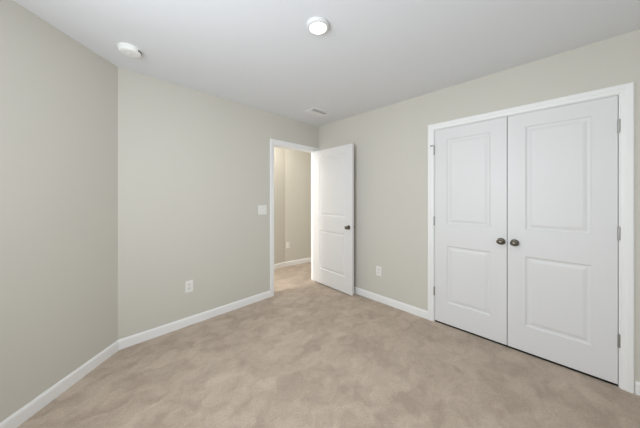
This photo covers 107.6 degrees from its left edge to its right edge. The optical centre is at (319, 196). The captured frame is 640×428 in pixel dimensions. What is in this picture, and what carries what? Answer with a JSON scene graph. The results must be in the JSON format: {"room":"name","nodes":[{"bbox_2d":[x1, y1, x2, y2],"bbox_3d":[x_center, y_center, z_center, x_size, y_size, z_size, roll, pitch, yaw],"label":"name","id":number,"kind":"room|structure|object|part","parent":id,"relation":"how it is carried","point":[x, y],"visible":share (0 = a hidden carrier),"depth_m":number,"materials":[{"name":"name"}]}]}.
{"room":"empty bedroom","nodes":[
{"label":"empty bedroom","id":0,"kind":"room"},
{"bbox_2d":[0,0,117,422],"bbox_3d":[-1.818,0.102,1.410,0.101,2.467,1.414,0,0,0],"label":"wall","id":1,"kind":"structure","parent":0,"point":[59,97],"depth_m":1.55,"materials":[{"name":"beige paint"}]},
{"bbox_2d":[0,340,118,427],"bbox_3d":[-1.761,1.292,1.410,0.013,0.086,1.273,0,0,0],"label":"baseboard","id":2,"kind":"structure","parent":1,"relation":"attached to","point":[27,411],"depth_m":1.56,"materials":[{"name":"white paint"}]},
{"bbox_2d":[118,68,317,339],"bbox_3d":[-0.930,0.102,2.947,2.455,2.467,0.100,0,0,-45],"label":"wall","id":3,"kind":"structure","parent":0,"point":[194,166],"depth_m":2.43,"materials":[{"name":"beige paint"}]},
{"bbox_2d":[185,280,192,292],"bbox_3d":[-1.362,0.933,2.442,0.074,0.120,0.007,0,0,-45],"label":"wall outlet","id":4,"kind":"object","parent":3,"relation":"attached to","point":[188,284],"visible":1,"depth_m":2.44,"materials":[{"name":"white plastic"}]},
{"bbox_2d":[118,290,269,349],"bbox_3d":[-1.212,1.292,2.587,1.548,0.086,0.013,0,0,-45],"label":"baseboard","id":5,"kind":"structure","parent":3,"relation":"attached to","point":[125,342],"depth_m":2.42,"materials":[{"name":"white paint"}]},
{"bbox_2d":[258,205,266,214],"bbox_3d":[-0.745,0.169,3.053,0.122,0.122,0.010,0,0,-45],"label":"light switch","id":6,"kind":"object","parent":3,"relation":"attached to","point":[262,209],"visible":1,"depth_m":3.05,"materials":[{"name":"white plastic"}]},
{"bbox_2d":[270,138,318,296],"bbox_3d":[-0.383,0.277,3.491,0.909,2.116,0.134,0,0,-45],"label":"door frame","id":7,"kind":"structure","parent":3,"relation":"attached to","point":[273,142],"depth_m":3.20,"materials":[{"name":"white paint"}]},
{"bbox_2d":[314,144,353,295],"bbox_3d":[0.174,0.302,3.425,0.167,2.030,0.790,0,0,-42],"label":"door","id":8,"kind":"structure","parent":3,"relation":"in","point":[333,167],"depth_m":3.37,"materials":[{"name":"white paint"}]},
{"bbox_3d":[0.180,-0.160,3.419,0.035,0.880,0.515,0,0,-42],"label":"panel","id":9,"kind":"part","parent":8,"relation":"part of","materials":[{"name":"white paint"}]},
{"bbox_3d":[0.180,0.802,3.419,0.035,0.595,0.515,0,0,-42],"label":"panel","id":10,"kind":"part","parent":8,"relation":"part of","materials":[{"name":"white paint"}]},
{"bbox_2d":[274,146,310,263],"bbox_3d":[-1.103,0.102,4.008,3.705,2.467,0.351,0,0,-45],"label":"wall","id":11,"kind":"structure","parent":0,"point":[292,168],"depth_m":4.60,"materials":[{"name":"beige paint"}]},
{"bbox_2d":[274,262,284,268],"bbox_3d":[-1.560,1.292,3.623,2.515,0.086,0.013,0,0,-45],"label":"baseboard","id":12,"kind":"structure","parent":11,"relation":"attached to","point":[279,265],"depth_m":4.41,"materials":[{"name":"white paint"}]},
{"bbox_2d":[285,258,310,265],"bbox_3d":[-0.165,1.292,4.846,1.212,0.086,0.013,0,0,-34],"label":"baseboard","id":13,"kind":"structure","parent":11,"relation":"attached to","point":[300,261],"depth_m":4.65,"materials":[{"name":"white paint"}]},
{"bbox_2d":[13,0,639,126],"bbox_3d":[0.040,-1.182,2.184,4.755,0.100,4.950,0,0,-45],"label":"ceiling","id":14,"kind":"structure","parent":0,"point":[259,54],"depth_m":1.70,"materials":[{"name":"white paint"}]},
{"bbox_2d":[117,43,141,57],"bbox_3d":[-1.453,-1.110,1.793,0.150,0.044,0.150,0,0,0],"label":"smoke detector","id":15,"kind":"object","parent":14,"relation":"attached to","point":[129,50],"visible":1,"depth_m":1.76,"materials":[{"name":"white plastic"}]},
{"bbox_2d":[304,107,330,116],"bbox_3d":[-0.033,-1.128,3.133,0.310,0.008,0.200,0,0,-45],"label":"ceiling vent","id":16,"kind":"object","parent":14,"relation":"in","point":[314,111],"visible":1,"depth_m":3.12,"materials":[{"name":"white metal"}]},
{"bbox_2d":[306,16,329,34],"bbox_3d":[-0.013,-1.118,1.543,0.153,0.028,0.153,0,0,-45],"label":"recessed light","id":17,"kind":"object","parent":14,"relation":"in","point":[317,25],"visible":1,"depth_m":1.52,"materials":[{"name":"white plastic"}]},
{"bbox_2d":[17,262,639,427],"bbox_3d":[0.004,1.385,2.078,4.955,0.100,5.050,0,0,-45],"label":"floor","id":18,"kind":"structure","parent":0,"point":[311,353],"depth_m":1.71,"materials":[{"name":"carpet"}]},
{"bbox_2d":[318,29,639,392],"bbox_3d":[1.227,0.102,2.589,0.100,2.467,3.650,0,0,-45],"label":"wall","id":19,"kind":"structure","parent":0,"point":[390,142],"depth_m":2.65,"materials":[{"name":"beige paint"}]},
{"bbox_2d":[376,266,380,275],"bbox_3d":[0.749,0.947,2.994,0.007,0.120,0.074,0,0,-45],"label":"wall outlet","id":20,"kind":"object","parent":19,"relation":"attached to","point":[378,268],"visible":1,"depth_m":2.99,"materials":[{"name":"white plastic"}]},
{"bbox_2d":[354,287,427,318],"bbox_3d":[0.579,1.292,3.161,0.013,0.086,1.700,0,0,-45],"label":"baseboard","id":21,"kind":"structure","parent":19,"relation":"attached to","point":[419,312],"depth_m":2.84,"materials":[{"name":"white paint"}]},
{"bbox_2d":[430,117,506,344],"bbox_3d":[1.421,0.302,2.301,0.101,2.030,0.648,0,0,-45],"label":"door","id":22,"kind":"structure","parent":19,"relation":"in","point":[470,218],"depth_m":2.27,"materials":[{"name":"white paint"}]},
{"bbox_3d":[1.458,-0.160,2.310,0.035,0.880,0.370,0,0,-45],"label":"panel","id":23,"kind":"part","parent":22,"relation":"part of","materials":[{"name":"white paint"}]},
{"bbox_3d":[1.458,0.802,2.310,0.035,0.595,0.370,0,0,-45],"label":"panel","id":24,"kind":"part","parent":22,"relation":"part of","materials":[{"name":"white paint"}]},
{"bbox_3d":[1.606,0.399,2.085,0.058,0.045,0.059,0,0,-45],"label":"knob","id":25,"kind":"part","parent":22,"relation":"part of","materials":[{"name":"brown metal"}]},
{"bbox_2d":[428,82,633,393],"bbox_3d":[1.692,0.277,2.110,0.117,2.116,1.360,0,0,-45],"label":"door frame","id":26,"kind":"structure","parent":19,"relation":"attached to","point":[625,92],"depth_m":1.63,"materials":[{"name":"white paint"}]},
{"bbox_2d":[508,96,620,383],"bbox_3d":[1.872,0.302,1.848,0.101,2.030,0.621,0,0,-45],"label":"door","id":27,"kind":"structure","parent":19,"relation":"in","point":[564,232],"depth_m":1.83,"materials":[{"name":"white paint"}]},
{"bbox_3d":[1.673,0.399,2.017,0.058,0.045,0.059,0,0,-45],"label":"knob","id":28,"kind":"part","parent":27,"relation":"part of","materials":[{"name":"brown metal"}]},
{"bbox_3d":[1.891,-0.160,1.875,0.035,0.880,0.371,0,0,-45],"label":"panel","id":29,"kind":"part","parent":27,"relation":"part of","materials":[{"name":"white paint"}]},
{"bbox_3d":[1.891,0.802,1.875,0.035,0.595,0.371,0,0,-45],"label":"panel","id":30,"kind":"part","parent":27,"relation":"part of","materials":[{"name":"white paint"}]},
{"bbox_2d":[635,381,639,395],"bbox_3d":[2.302,1.292,1.427,0.013,0.086,0.462,0,0,-45],"label":"baseboard","id":31,"kind":"structure","parent":19,"relation":"attached to","point":[637,384],"depth_m":1.58,"materials":[{"name":"white paint"}]},
{"bbox_2d":[507,120,507,314],"bbox_3d":[1.980,0.102,2.385,0.680,2.467,1.920,0,0,-45],"label":"wall","id":32,"kind":"structure","parent":0,"point":[507,120],"depth_m":2.65,"materials":[{"name":"grey paint"}]}
]}

